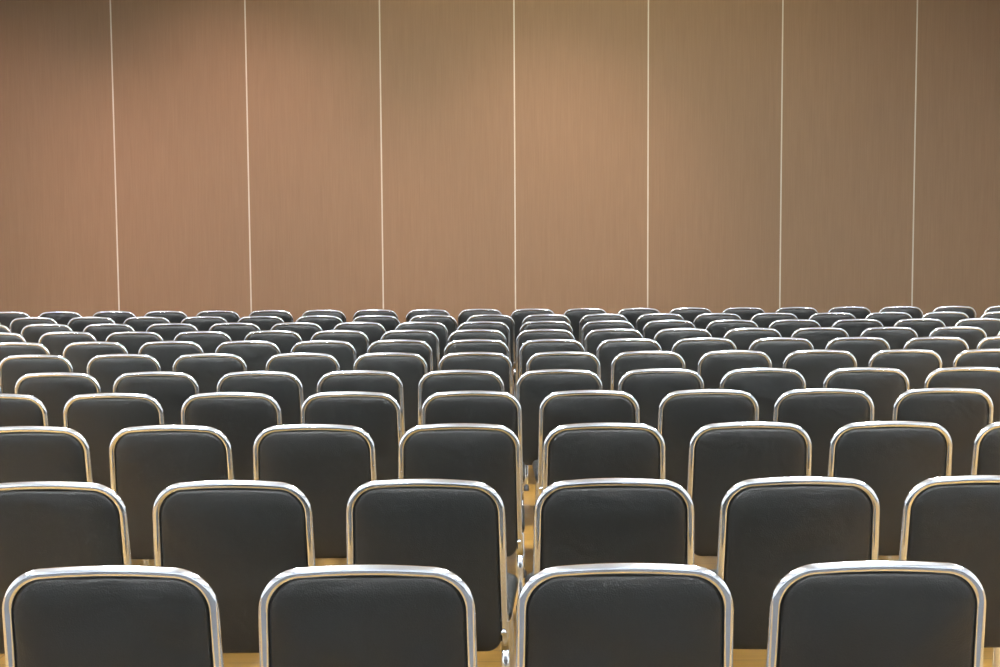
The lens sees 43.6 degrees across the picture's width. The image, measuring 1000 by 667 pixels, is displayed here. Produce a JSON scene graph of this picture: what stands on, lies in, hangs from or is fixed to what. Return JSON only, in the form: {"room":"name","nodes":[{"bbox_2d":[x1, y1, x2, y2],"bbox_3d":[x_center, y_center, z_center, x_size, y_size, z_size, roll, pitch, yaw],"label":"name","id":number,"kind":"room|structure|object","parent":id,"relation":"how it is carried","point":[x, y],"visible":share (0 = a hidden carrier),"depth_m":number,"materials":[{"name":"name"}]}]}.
{"room":"assembly chamber","nodes":[
{"label":"assembly chamber","id":0,"kind":"room"},
{"bbox_2d":[0,380,992,666],"bbox_3d":[0.007,1.218,4.973,17.400,0.200,20.140,0,4,0],"label":"floor","id":1,"kind":"structure","parent":0,"point":[741,657],"depth_m":4.96,"materials":[{"name":"brown wood"}]},
{"bbox_2d":[0,393,48,426],"bbox_3d":[-2.200,0.660,5.724,0.486,0.836,0.512,0,4,0],"label":"chair","id":2,"kind":"object","parent":1,"relation":"on","point":[15,409],"visible":0.27,"depth_m":5.45,"materials":[{"name":"black leather"}]},
{"bbox_2d":[0,342,49,361],"bbox_3d":[-3.217,0.455,8.591,0.486,0.836,0.512,0,4,0],"label":"chair","id":3,"kind":"object","parent":1,"relation":"on","point":[6,348],"visible":0.22,"depth_m":8.31,"materials":[{"name":"black leather"}]},
{"bbox_2d":[0,354,73,393],"bbox_3d":[-2.749,0.522,7.649,0.486,0.836,0.512,0,4,0],"label":"chair","id":4,"kind":"object","parent":1,"relation":"on","point":[13,367],"visible":0.23,"depth_m":7.38,"materials":[{"name":"black leather"}]},
{"bbox_2d":[0,426,92,482],"bbox_3d":[-1.694,0.729,4.744,0.486,0.836,0.512,0,4,0],"label":"chair","id":5,"kind":"object","parent":1,"relation":"on","point":[27,453],"visible":0.3,"depth_m":4.48,"materials":[{"name":"black leather"}]},
{"bbox_2d":[21,324,72,342],"bbox_3d":[-3.705,0.318,10.496,0.486,0.836,0.512,0,4,1],"label":"chair","id":6,"kind":"object","parent":1,"relation":"on","point":[32,333],"visible":0.22,"depth_m":10.22,"materials":[{"name":"black leather"}]},
{"bbox_2d":[15,372,100,426],"bbox_3d":[-2.249,0.595,6.617,0.486,0.836,0.512,0,4,1],"label":"chair","id":7,"kind":"object","parent":1,"relation":"on","point":[53,389],"visible":0.22,"depth_m":6.35,"materials":[{"name":"black leather"}]},
{"bbox_2d":[0,481,131,653],"bbox_3d":[-1.247,0.804,3.698,0.486,0.836,0.512,0,4,0],"label":"chair","id":8,"kind":"object","parent":1,"relation":"on","point":[44,524],"visible":0.39,"depth_m":3.43,"materials":[{"name":"black leather"}]},
{"bbox_2d":[38,331,96,355],"bbox_3d":[-3.222,0.383,9.570,0.486,0.836,0.512,0,4,-1],"label":"chair","id":9,"kind":"object","parent":1,"relation":"on","point":[55,342],"visible":0.23,"depth_m":9.29,"materials":[{"name":"black leather"}]},
{"bbox_2d":[63,341,127,373],"bbox_3d":[-2.701,0.451,8.608,0.486,0.836,0.512,0,4,0],"label":"chair","id":10,"kind":"object","parent":1,"relation":"on","point":[79,354],"visible":0.32,"depth_m":8.34,"materials":[{"name":"black leather"}]},
{"bbox_2d":[83,323,134,340],"bbox_3d":[-3.195,0.316,10.478,0.486,0.836,0.512,0,4,1],"label":"chair","id":11,"kind":"object","parent":1,"relation":"on","point":[100,332],"visible":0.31,"depth_m":10.20,"materials":[{"name":"black leather"}]},
{"bbox_2d":[2,565,223,666],"bbox_3d":[-0.793,0.867,2.797,0.486,0.836,0.512,0,4,0],"label":"chair","id":12,"kind":"object","parent":1,"relation":"on","point":[95,615],"visible":1,"depth_m":2.53,"materials":[{"name":"black leather"}]},
{"bbox_2d":[63,393,164,487],"bbox_3d":[-1.689,0.657,5.721,0.486,0.836,0.512,0,4,0],"label":"chair","id":13,"kind":"object","parent":1,"relation":"on","point":[97,417],"visible":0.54,"depth_m":5.46,"materials":[{"name":"black leather"}]},
{"bbox_2d":[87,354,160,392],"bbox_3d":[-2.225,0.518,7.654,0.486,0.836,0.512,0,4,0],"label":"chair","id":14,"kind":"object","parent":1,"relation":"on","point":[107,368],"visible":0.25,"depth_m":7.38,"materials":[{"name":"black leather"}]},
{"bbox_2d":[105,331,163,353],"bbox_3d":[-2.716,0.382,9.545,0.486,0.836,0.512,0,4,0],"label":"chair","id":15,"kind":"object","parent":1,"relation":"on","point":[132,341],"visible":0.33,"depth_m":9.27,"materials":[{"name":"black leather"}]},
{"bbox_2d":[123,316,169,331],"bbox_3d":[-3.152,0.246,11.431,0.486,0.836,0.512,0,4,1],"label":"chair","id":16,"kind":"object","parent":1,"relation":"on","point":[142,323],"visible":0.16,"depth_m":11.15,"materials":[{"name":"black leather"}]},
{"bbox_2d":[113,371,199,424],"bbox_3d":[-1.751,0.591,6.622,0.486,0.836,0.512,0,4,0],"label":"chair","id":17,"kind":"object","parent":1,"relation":"on","point":[171,390],"visible":0.34,"depth_m":6.35,"materials":[{"name":"black leather"}]},
{"bbox_2d":[138,341,203,371],"bbox_3d":[-2.203,0.447,8.617,0.486,0.836,0.512,0,4,-1],"label":"chair","id":18,"kind":"object","parent":1,"relation":"on","point":[165,353],"visible":0.33,"depth_m":8.34,"materials":[{"name":"black leather"}]},
{"bbox_2d":[109,425,233,565],"bbox_3d":[-1.184,0.726,4.745,0.486,0.836,0.512,0,4,0],"label":"chair","id":19,"kind":"object","parent":1,"relation":"on","point":[144,461],"visible":0.38,"depth_m":4.49,"materials":[{"name":"black leather"}]},
{"bbox_2d":[146,323,197,340],"bbox_3d":[-2.683,0.313,10.485,0.486,0.836,0.512,0,4,0],"label":"chair","id":20,"kind":"object","parent":1,"relation":"on","point":[167,331],"visible":0.21,"depth_m":10.21,"materials":[{"name":"black leather"}]},
{"bbox_2d":[174,331,231,352],"bbox_3d":[-2.207,0.380,9.536,0.486,0.836,0.512,0,4,0],"label":"chair","id":21,"kind":"object","parent":1,"relation":"on","point":[209,341],"visible":0.22,"depth_m":9.26,"materials":[{"name":"black leather"}]},
{"bbox_2d":[172,353,246,392],"bbox_3d":[-1.720,0.515,7.654,0.486,0.836,0.512,0,4,-1],"label":"chair","id":22,"kind":"object","parent":1,"relation":"on","point":[207,369],"visible":0.27,"depth_m":7.38,"materials":[{"name":"black leather"}]},
{"bbox_2d":[181,392,281,479],"bbox_3d":[-1.175,0.654,5.722,0.486,0.836,0.512,0,4,0],"label":"chair","id":23,"kind":"object","parent":1,"relation":"on","point":[241,416],"visible":0.3,"depth_m":5.46,"materials":[{"name":"black leather"}]},
{"bbox_2d":[152,480,315,652],"bbox_3d":[-0.736,0.800,3.699,0.486,0.836,0.512,0,4,0],"label":"chair","id":24,"kind":"object","parent":1,"relation":"on","point":[237,536],"visible":0.49,"depth_m":3.44,"materials":[{"name":"black leather"}]},
{"bbox_2d":[209,322,260,340],"bbox_3d":[-2.174,0.308,10.507,0.486,0.836,0.512,0,4,0],"label":"chair","id":25,"kind":"object","parent":1,"relation":"on","point":[237,331],"visible":0.15,"depth_m":10.23,"materials":[{"name":"black leather"}]},
{"bbox_2d":[215,340,280,370],"bbox_3d":[-1.684,0.445,8.609,0.486,0.836,0.512,0,4,0],"label":"chair","id":26,"kind":"object","parent":1,"relation":"on","point":[255,354],"visible":0.27,"depth_m":8.34,"materials":[{"name":"black leather"}]},
{"bbox_2d":[217,371,303,424],"bbox_3d":[-1.219,0.589,6.614,0.486,0.836,0.512,0,4,1],"label":"chair","id":27,"kind":"object","parent":1,"relation":"on","point":[286,388],"visible":0.23,"depth_m":6.34,"materials":[{"name":"black leather"}]},
{"bbox_2d":[244,330,301,353],"bbox_3d":[-1.686,0.374,9.569,0.486,0.836,0.512,0,4,1],"label":"chair","id":28,"kind":"object","parent":1,"relation":"on","point":[285,340],"visible":0.23,"depth_m":9.29,"materials":[{"name":"black leather"}]},
{"bbox_2d":[271,322,322,340],"bbox_3d":[-1.666,0.306,10.491,0.486,0.836,0.512,0,4,0],"label":"chair","id":29,"kind":"object","parent":1,"relation":"on","point":[306,330],"visible":0.27,"depth_m":10.22,"materials":[{"name":"black leather"}]},
{"bbox_2d":[265,353,339,400],"bbox_3d":[-1.169,0.512,7.654,0.486,0.836,0.512,0,4,0],"label":"chair","id":30,"kind":"object","parent":1,"relation":"on","point":[309,368],"visible":0.24,"depth_m":7.38,"materials":[{"name":"black leather"}]},
{"bbox_2d":[253,424,376,558],"bbox_3d":[-0.666,0.723,4.748,0.486,0.836,0.512,0,4,0],"label":"chair","id":31,"kind":"object","parent":1,"relation":"on","point":[327,463],"visible":0.46,"depth_m":4.49,"materials":[{"name":"black leather"}]},
{"bbox_2d":[296,315,342,330],"bbox_3d":[-1.620,0.235,11.457,0.486,0.836,0.512,0,4,0],"label":"chair","id":32,"kind":"object","parent":1,"relation":"on","point":[326,322],"visible":0.26,"depth_m":11.18,"materials":[{"name":"black leather"}]},
{"bbox_2d":[290,340,356,370],"bbox_3d":[-1.179,0.443,8.587,0.486,0.836,0.512,0,4,0],"label":"chair","id":33,"kind":"object","parent":1,"relation":"on","point":[344,352],"visible":0.24,"depth_m":8.31,"materials":[{"name":"black leather"}]},
{"bbox_2d":[310,330,369,357],"bbox_3d":[-1.192,0.372,9.552,0.486,0.836,0.512,0,4,0],"label":"chair","id":34,"kind":"object","parent":1,"relation":"on","point":[359,340],"visible":0.23,"depth_m":9.28,"materials":[{"name":"black leather"}]},
{"bbox_2d":[300,391,401,479],"bbox_3d":[-0.650,0.651,5.721,0.486,0.836,0.512,0,4,0],"label":"chair","id":35,"kind":"object","parent":1,"relation":"on","point":[378,414],"visible":0.3,"depth_m":5.46,"materials":[{"name":"black leather"}]},
{"bbox_2d":[333,322,385,343],"bbox_3d":[-1.153,0.302,10.500,0.486,0.836,0.512,0,4,0],"label":"chair","id":36,"kind":"object","parent":1,"relation":"on","point":[374,331],"visible":0.27,"depth_m":10.23,"materials":[{"name":"black leather"}]},
{"bbox_2d":[317,370,406,435],"bbox_3d":[-0.715,0.585,6.619,0.486,0.836,0.512,0,4,-1],"label":"chair","id":37,"kind":"object","parent":1,"relation":"on","point":[386,382],"visible":0.27,"depth_m":6.35,"materials":[{"name":"black leather"}]},
{"bbox_2d":[258,564,476,666],"bbox_3d":[-0.270,0.864,2.792,0.486,0.836,0.512,0,4,0],"label":"chair","id":38,"kind":"object","parent":1,"relation":"on","point":[357,615],"visible":1,"depth_m":2.53,"materials":[{"name":"black leather"}]},
{"bbox_2d":[353,352,427,430],"bbox_3d":[-0.648,0.509,7.648,0.486,0.836,0.512,0,4,0],"label":"chair","id":39,"kind":"object","parent":1,"relation":"on","point":[410,368],"visible":0.27,"depth_m":7.38,"materials":[{"name":"black leather"}]},
{"bbox_2d":[367,339,432,371],"bbox_3d":[-0.671,0.438,8.620,0.486,0.836,0.512,0,4,0],"label":"chair","id":40,"kind":"object","parent":1,"relation":"on","point":[420,347],"visible":0.32,"depth_m":8.34,"materials":[{"name":"black leather"}]},
{"bbox_2d":[380,330,439,370],"bbox_3d":[-0.674,0.369,9.548,0.486,0.836,0.512,0,4,-1],"label":"chair","id":41,"kind":"object","parent":1,"relation":"on","point":[429,337],"visible":0.27,"depth_m":9.27,"materials":[{"name":"black leather"}]},
{"bbox_2d":[395,321,447,359],"bbox_3d":[-0.646,0.300,10.482,0.486,0.836,0.512,0,4,0],"label":"chair","id":42,"kind":"object","parent":1,"relation":"on","point":[438,328],"visible":0.19,"depth_m":10.21,"materials":[{"name":"black leather"}]},
{"bbox_2d":[346,478,517,666],"bbox_3d":[-0.194,0.797,3.702,0.486,0.836,0.512,0,4,3],"label":"chair","id":43,"kind":"object","parent":1,"relation":"on","point":[456,526],"visible":0.62,"depth_m":3.45,"materials":[{"name":"black leather"}]},
{"bbox_2d":[409,314,457,337],"bbox_3d":[-0.601,0.229,11.452,0.486,0.836,0.512,0,4,0],"label":"chair","id":44,"kind":"object","parent":1,"relation":"on","point":[450,322],"visible":0.23,"depth_m":11.18,"materials":[{"name":"black leather"}]},
{"bbox_2d":[398,423,524,606],"bbox_3d":[-0.145,0.720,4.747,0.486,0.836,0.512,0,4,0],"label":"chair","id":45,"kind":"object","parent":1,"relation":"on","point":[489,454],"visible":0.53,"depth_m":4.49,"materials":[{"name":"black leather"}]},
{"bbox_2d":[418,370,504,424],"bbox_3d":[-0.194,0.582,6.619,0.486,0.836,0.512,0,4,1],"label":"chair","id":46,"kind":"object","parent":1,"relation":"on","point":[432,382],"visible":0.34,"depth_m":6.35,"materials":[{"name":"black leather"}]},
{"bbox_2d":[421,390,525,577],"bbox_3d":[-0.124,0.647,5.727,0.486,0.836,0.512,0,4,0],"label":"chair","id":47,"kind":"object","parent":1,"relation":"on","point":[467,406],"visible":0.38,"depth_m":5.46,"materials":[{"name":"black leather"}]},
{"bbox_2d":[438,352,512,394],"bbox_3d":[-0.145,0.506,7.649,0.486,0.836,0.512,0,4,0],"label":"chair","id":48,"kind":"object","parent":1,"relation":"on","point":[500,364],"visible":0.36,"depth_m":7.38,"materials":[{"name":"black leather"}]},
{"bbox_2d":[443,339,509,358],"bbox_3d":[-0.157,0.435,8.613,0.486,0.836,0.512,0,4,0],"label":"chair","id":49,"kind":"object","parent":1,"relation":"on","point":[464,345],"visible":0.24,"depth_m":8.34,"materials":[{"name":"black leather"}]},
{"bbox_2d":[447,329,506,344],"bbox_3d":[-0.171,0.365,9.564,0.486,0.836,0.512,0,4,-1],"label":"chair","id":50,"kind":"object","parent":1,"relation":"on","point":[466,333],"visible":0.2,"depth_m":9.29,"materials":[{"name":"black leather"}]},
{"bbox_2d":[457,321,510,360],"bbox_3d":[-0.136,0.297,10.488,0.486,0.836,0.512,0,4,0],"label":"chair","id":51,"kind":"object","parent":1,"relation":"on","point":[494,325],"visible":0.24,"depth_m":10.21,"materials":[{"name":"black leather"}]},
{"bbox_2d":[466,314,515,396],"bbox_3d":[-0.084,0.225,11.461,0.486,0.836,0.512,0,4,1],"label":"chair","id":52,"kind":"object","parent":1,"relation":"on","point":[506,319],"visible":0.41,"depth_m":11.19,"materials":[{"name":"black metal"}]},
{"bbox_2d":[513,329,574,397],"bbox_3d":[0.342,0.364,9.541,0.486,0.836,0.512,0,4,0],"label":"chair","id":53,"kind":"object","parent":1,"relation":"on","point":[532,334],"visible":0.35,"depth_m":9.27,"materials":[{"name":"black leather"}]},
{"bbox_2d":[519,320,572,333],"bbox_3d":[0.382,0.292,10.509,0.486,0.836,0.512,0,4,0],"label":"chair","id":54,"kind":"object","parent":1,"relation":"on","point":[546,324],"visible":0.24,"depth_m":10.23,"materials":[{"name":"black leather"}]},
{"bbox_2d":[515,339,584,393],"bbox_3d":[0.350,0.434,8.591,0.486,0.836,0.512,0,4,0],"label":"chair","id":55,"kind":"object","parent":1,"relation":"on","point":[529,348],"visible":0.3,"depth_m":8.32,"materials":[{"name":"black leather"}]},
{"bbox_2d":[516,369,602,464],"bbox_3d":[0.307,0.579,6.619,0.486,0.836,0.512,0,4,1],"label":"chair","id":56,"kind":"object","parent":1,"relation":"on","point":[533,386],"visible":0.38,"depth_m":6.35,"materials":[{"name":"black leather"}]},
{"bbox_2d":[524,351,600,490],"bbox_3d":[0.379,0.503,7.646,0.486,0.836,0.512,0,4,1],"label":"chair","id":57,"kind":"object","parent":1,"relation":"on","point":[553,359],"visible":0.31,"depth_m":7.37,"materials":[{"name":"black leather"}]},
{"bbox_2d":[563,308,605,341],"bbox_3d":[0.835,0.150,12.401,0.486,0.836,0.512,0,4,1],"label":"chair","id":58,"kind":"object","parent":1,"relation":"on","point":[575,315],"visible":0.21,"depth_m":12.13,"materials":[{"name":"black leather"}]},
{"bbox_2d":[532,390,639,503],"bbox_3d":[0.394,0.644,5.724,0.486,0.836,0.512,0,4,0],"label":"chair","id":59,"kind":"object","parent":1,"relation":"on","point":[559,408],"visible":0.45,"depth_m":5.46,"materials":[{"name":"black leather"}]},
{"bbox_2d":[533,422,665,510],"bbox_3d":[0.375,0.717,4.743,0.486,0.836,0.512,0,4,0],"label":"chair","id":60,"kind":"object","parent":1,"relation":"on","point":[598,449],"visible":0.3,"depth_m":4.48,"materials":[{"name":"black leather"}]},
{"bbox_2d":[581,320,634,346],"bbox_3d":[0.889,0.290,10.501,0.486,0.836,0.512,0,4,0],"label":"chair","id":61,"kind":"object","parent":1,"relation":"on","point":[589,326],"visible":0.24,"depth_m":10.23,"materials":[{"name":"black leather"}]},
{"bbox_2d":[524,478,693,582],"bbox_3d":[0.318,0.794,3.697,0.486,0.836,0.512,0,4,0],"label":"chair","id":62,"kind":"object","parent":1,"relation":"on","point":[590,520],"visible":0.41,"depth_m":3.43,"materials":[{"name":"black leather"}]},
{"bbox_2d":[584,328,643,355],"bbox_3d":[0.851,0.361,9.540,0.486,0.836,0.512,0,4,0],"label":"chair","id":63,"kind":"object","parent":1,"relation":"on","point":[595,337],"visible":0.27,"depth_m":9.27,"materials":[{"name":"black leather"}]},
{"bbox_2d":[515,563,733,666],"bbox_3d":[0.257,0.861,2.793,0.486,0.836,0.512,0,4,0],"label":"chair","id":64,"kind":"object","parent":1,"relation":"on","point":[595,614],"visible":1,"depth_m":2.53,"materials":[{"name":"black leather"}]},
{"bbox_2d":[596,338,661,389],"bbox_3d":[0.862,0.430,8.597,0.486,0.836,0.512,0,4,0],"label":"chair","id":65,"kind":"object","parent":1,"relation":"on","point":[607,350],"visible":0.23,"depth_m":8.33,"materials":[{"name":"black leather"}]},
{"bbox_2d":[610,351,685,390],"bbox_3d":[0.881,0.500,7.649,0.486,0.836,0.512,0,4,0],"label":"chair","id":66,"kind":"object","parent":1,"relation":"on","point":[624,362],"visible":0.25,"depth_m":7.38,"materials":[{"name":"black leather"}]},
{"bbox_2d":[618,368,703,429],"bbox_3d":[0.820,0.576,6.622,0.486,0.836,0.512,0,4,-1],"label":"chair","id":67,"kind":"object","parent":1,"relation":"on","point":[648,387],"visible":0.28,"depth_m":6.35,"materials":[{"name":"black leather"}]},
{"bbox_2d":[642,320,695,339],"bbox_3d":[1.392,0.286,10.515,0.486,0.836,0.512,0,4,0],"label":"chair","id":68,"kind":"object","parent":1,"relation":"on","point":[651,328],"visible":0.2,"depth_m":10.24,"materials":[{"name":"black leather"}]},
{"bbox_2d":[653,328,711,350],"bbox_3d":[1.362,0.357,9.541,0.486,0.836,0.512,0,4,0],"label":"chair","id":69,"kind":"object","parent":1,"relation":"on","point":[666,338],"visible":0.18,"depth_m":9.27,"materials":[{"name":"black leather"}]},
{"bbox_2d":[671,337,736,371],"bbox_3d":[1.368,0.425,8.622,0.486,0.836,0.512,0,4,0],"label":"chair","id":70,"kind":"object","parent":1,"relation":"on","point":[691,350],"visible":0.27,"depth_m":8.35,"materials":[{"name":"black leather"}]},
{"bbox_2d":[657,389,758,490],"bbox_3d":[0.916,0.641,5.725,0.486,0.836,0.512,0,4,0],"label":"chair","id":71,"kind":"object","parent":1,"relation":"on","point":[681,413],"visible":0.3,"depth_m":5.46,"materials":[{"name":"black leather"}]},
{"bbox_2d":[706,319,758,337],"bbox_3d":[1.908,0.283,10.503,0.486,0.836,0.512,0,4,0],"label":"chair","id":72,"kind":"object","parent":1,"relation":"on","point":[717,328],"visible":0.22,"depth_m":10.23,"materials":[{"name":"black leather"}]},
{"bbox_2d":[697,350,771,388],"bbox_3d":[1.392,0.496,7.655,0.486,0.836,0.512,0,4,0],"label":"chair","id":73,"kind":"object","parent":1,"relation":"on","point":[712,366],"visible":0.34,"depth_m":7.38,"materials":[{"name":"black leather"}]},
{"bbox_2d":[687,422,811,555],"bbox_3d":[0.902,0.714,4.740,0.486,0.836,0.512,0,4,0],"label":"chair","id":74,"kind":"object","parent":1,"relation":"on","point":[721,456],"visible":0.33,"depth_m":4.48,"materials":[{"name":"black leather"}]},
{"bbox_2d":[723,328,781,349],"bbox_3d":[1.879,0.355,9.536,0.486,0.836,0.512,0,4,0],"label":"chair","id":75,"kind":"object","parent":1,"relation":"on","point":[742,338],"visible":0.2,"depth_m":9.26,"materials":[{"name":"black leather"}]},
{"bbox_2d":[719,368,805,421],"bbox_3d":[1.339,0.573,6.616,0.486,0.836,0.512,0,4,0],"label":"chair","id":76,"kind":"object","parent":1,"relation":"on","point":[766,385],"visible":0.25,"depth_m":6.34,"materials":[{"name":"black leather"}]},
{"bbox_2d":[748,337,813,367],"bbox_3d":[1.881,0.424,8.599,0.486,0.836,0.512,0,4,0],"label":"chair","id":77,"kind":"object","parent":1,"relation":"on","point":[777,349],"visible":0.25,"depth_m":8.33,"materials":[{"name":"black leather"}]},
{"bbox_2d":[768,319,820,336],"bbox_3d":[2.417,0.281,10.499,0.486,0.836,0.512,0,4,0],"label":"chair","id":78,"kind":"object","parent":1,"relation":"on","point":[785,327],"visible":0.27,"depth_m":10.22,"materials":[{"name":"black leather"}]},
{"bbox_2d":[710,476,879,649],"bbox_3d":[0.830,0.791,3.700,0.486,0.836,0.512,0,4,0],"label":"chair","id":79,"kind":"object","parent":1,"relation":"on","point":[770,528],"visible":0.56,"depth_m":3.44,"materials":[{"name":"black leather"}]},
{"bbox_2d":[782,349,856,388],"bbox_3d":[1.897,0.493,7.655,0.486,0.836,0.512,0,4,0],"label":"chair","id":80,"kind":"object","parent":1,"relation":"on","point":[814,366],"visible":0.3,"depth_m":7.38,"materials":[{"name":"black leather"}]},
{"bbox_2d":[791,327,848,349],"bbox_3d":[2.378,0.351,9.545,0.486,0.836,0.512,0,4,-1],"label":"chair","id":81,"kind":"object","parent":1,"relation":"on","point":[819,337],"visible":0.23,"depth_m":9.27,"materials":[{"name":"black leather"}]},
{"bbox_2d":[773,388,873,476],"bbox_3d":[1.423,0.638,5.730,0.486,0.836,0.512,0,4,0],"label":"chair","id":82,"kind":"object","parent":1,"relation":"on","point":[820,412],"visible":0.33,"depth_m":5.46,"materials":[{"name":"black leather"}]},
{"bbox_2d":[809,312,855,326],"bbox_3d":[2.974,0.208,11.434,0.486,0.836,0.512,0,4,0],"label":"chair","id":83,"kind":"object","parent":1,"relation":"on","point":[825,319],"visible":0.21,"depth_m":11.16,"materials":[{"name":"black leather"}]},
{"bbox_2d":[825,337,889,366],"bbox_3d":[2.391,0.420,8.612,0.486,0.836,0.512,0,4,-1],"label":"chair","id":84,"kind":"object","parent":1,"relation":"on","point":[862,348],"visible":0.17,"depth_m":8.34,"materials":[{"name":"black leather"}]},
{"bbox_2d":[831,319,883,336],"bbox_3d":[2.930,0.278,10.496,0.486,0.836,0.512,0,4,0],"label":"chair","id":85,"kind":"object","parent":1,"relation":"on","point":[853,327],"visible":0.2,"depth_m":10.22,"materials":[{"name":"black leather"}]},
{"bbox_2d":[822,367,909,420],"bbox_3d":[1.867,0.570,6.615,0.486,0.836,0.512,0,4,0],"label":"chair","id":86,"kind":"object","parent":1,"relation":"on","point":[884,386],"visible":0.32,"depth_m":6.34,"materials":[{"name":"black leather"}]},
{"bbox_2d":[766,560,985,666],"bbox_3d":[0.772,0.858,2.799,0.486,0.836,0.512,0,4,0],"label":"chair","id":87,"kind":"object","parent":1,"relation":"on","point":[873,613],"visible":1,"depth_m":2.53,"materials":[{"name":"black leather"}]},
{"bbox_2d":[865,312,911,326],"bbox_3d":[3.486,0.204,11.454,0.486,0.836,0.512,0,4,0],"label":"chair","id":88,"kind":"object","parent":1,"relation":"on","point":[888,319],"visible":0.25,"depth_m":11.18,"materials":[{"name":"black leather"}]},
{"bbox_2d":[860,327,917,349],"bbox_3d":[2.896,0.347,9.554,0.486,0.836,0.512,0,4,0],"label":"chair","id":89,"kind":"object","parent":1,"relation":"on","point":[896,337],"visible":0.27,"depth_m":9.28,"materials":[{"name":"black leather"}]},
{"bbox_2d":[827,421,951,555],"bbox_3d":[1.406,0.711,4.739,0.486,0.836,0.512,0,4,0],"label":"chair","id":90,"kind":"object","parent":1,"relation":"on","point":[891,457],"visible":0.41,"depth_m":4.48,"materials":[{"name":"black leather"}]},
{"bbox_2d":[868,349,941,389],"bbox_3d":[2.400,0.490,7.655,0.486,0.836,0.512,0,4,-1],"label":"chair","id":91,"kind":"object","parent":1,"relation":"on","point":[917,364],"visible":0.25,"depth_m":7.38,"materials":[{"name":"black leather"}]},
{"bbox_2d":[893,318,945,336],"bbox_3d":[3.439,0.275,10.497,0.486,0.836,0.512,0,4,0],"label":"chair","id":92,"kind":"object","parent":1,"relation":"on","point":[923,327],"visible":0.25,"depth_m":10.22,"materials":[{"name":"black leather"}]},
{"bbox_2d":[903,336,968,367],"bbox_3d":[2.911,0.418,8.588,0.486,0.836,0.512,0,4,1],"label":"chair","id":93,"kind":"object","parent":1,"relation":"on","point":[948,348],"visible":0.21,"depth_m":8.31,"materials":[{"name":"black leather"}]},
{"bbox_2d":[887,388,992,559],"bbox_3d":[1.942,0.635,5.726,0.486,0.836,0.512,0,4,0],"label":"chair","id":94,"kind":"object","parent":1,"relation":"on","point":[963,412],"visible":0.36,"depth_m":5.46,"materials":[{"name":"black leather"}]},
{"bbox_2d":[899,475,999,666],"bbox_3d":[1.338,0.787,3.706,0.486,0.836,0.512,0,4,0],"label":"chair","id":95,"kind":"object","parent":1,"relation":"on","point":[951,519],"visible":0.41,"depth_m":3.45,"materials":[{"name":"black leather"}]},
{"bbox_2d":[928,326,986,349],"bbox_3d":[3.403,0.345,9.548,0.486,0.836,0.512,0,4,-1],"label":"chair","id":96,"kind":"object","parent":1,"relation":"on","point":[972,336],"visible":0.19,"depth_m":9.27,"materials":[{"name":"black leather"}]},
{"bbox_2d":[924,366,999,422],"bbox_3d":[2.382,0.566,6.619,0.486,0.836,0.512,0,4,0],"label":"chair","id":97,"kind":"object","parent":1,"relation":"on","point":[986,379],"visible":0.21,"depth_m":6.34,"materials":[{"name":"black leather"}]},
{"bbox_2d":[952,348,999,367],"bbox_3d":[2.904,0.487,7.648,0.486,0.836,0.512,0,4,0],"label":"chair","id":98,"kind":"object","parent":1,"relation":"on","point":[973,357],"visible":0.2,"depth_m":7.37,"materials":[{"name":"black leather"}]},
{"bbox_2d":[955,318,999,336],"bbox_3d":[3.941,0.271,10.506,0.486,0.836,0.512,0,4,-1],"label":"chair","id":99,"kind":"object","parent":1,"relation":"on","point":[991,326],"visible":0.23,"depth_m":10.23,"materials":[{"name":"black leather"}]},
{"bbox_2d":[970,422,999,474],"bbox_3d":[1.926,0.708,4.741,0.486,0.836,0.512,0,4,0],"label":"chair","id":100,"kind":"object","parent":1,"relation":"on","point":[986,445],"visible":0.26,"depth_m":4.48,"materials":[{"name":"black leather"}]},
{"bbox_2d":[0,0,999,324],"bbox_3d":[-0.013,-2.206,14.718,17.400,5.200,0.200,0,4,0],"label":"wall","id":101,"kind":"structure","parent":0,"point":[313,66],"depth_m":14.63,"materials":[{"name":"brown wood"}]},
{"bbox_2d":[110,0,119,310],"bbox_3d":[-4.509,-2.231,14.613,0.016,5.080,0.004,0,4,0],"label":"trim","id":102,"kind":"structure","parent":101,"relation":"attached to","point":[110,0],"depth_m":14.63,"materials":[{"name":"metal"}]},
{"bbox_2d":[244,0,251,312],"bbox_3d":[-2.949,-2.241,14.613,0.016,5.080,0.004,0,4,0],"label":"trim","id":103,"kind":"structure","parent":101,"relation":"attached to","point":[244,0],"depth_m":14.62,"materials":[{"name":"metal"}]},
{"bbox_2d":[379,0,383,308],"bbox_3d":[-1.389,-2.250,14.613,0.016,5.080,0.004,0,4,0],"label":"trim","id":104,"kind":"structure","parent":101,"relation":"attached to","point":[379,0],"depth_m":14.62,"materials":[{"name":"metal"}]},
{"bbox_2d":[513,0,515,309],"bbox_3d":[0.171,-2.260,14.613,0.016,5.080,0.004,0,4,0],"label":"trim","id":105,"kind":"structure","parent":101,"relation":"attached to","point":[513,0],"depth_m":14.63,"materials":[{"name":"metal"}]},
{"bbox_2d":[647,0,648,307],"bbox_3d":[1.731,-2.269,14.613,0.016,5.080,0.004,0,4,0],"label":"trim","id":106,"kind":"structure","parent":101,"relation":"attached to","point":[648,0],"depth_m":14.63,"materials":[{"name":"silver metal"}]},
{"bbox_2d":[779,0,783,307],"bbox_3d":[3.291,-2.279,14.613,0.016,5.080,0.004,0,4,0],"label":"trim","id":107,"kind":"structure","parent":101,"relation":"attached to","point":[782,0],"depth_m":14.63,"materials":[{"name":"metal"}]},
{"bbox_2d":[911,0,917,305],"bbox_3d":[4.851,-2.288,14.613,0.016,5.080,0.004,0,4,0],"label":"trim","id":108,"kind":"structure","parent":101,"relation":"attached to","point":[917,0],"depth_m":14.62,"materials":[{"name":"metal"}]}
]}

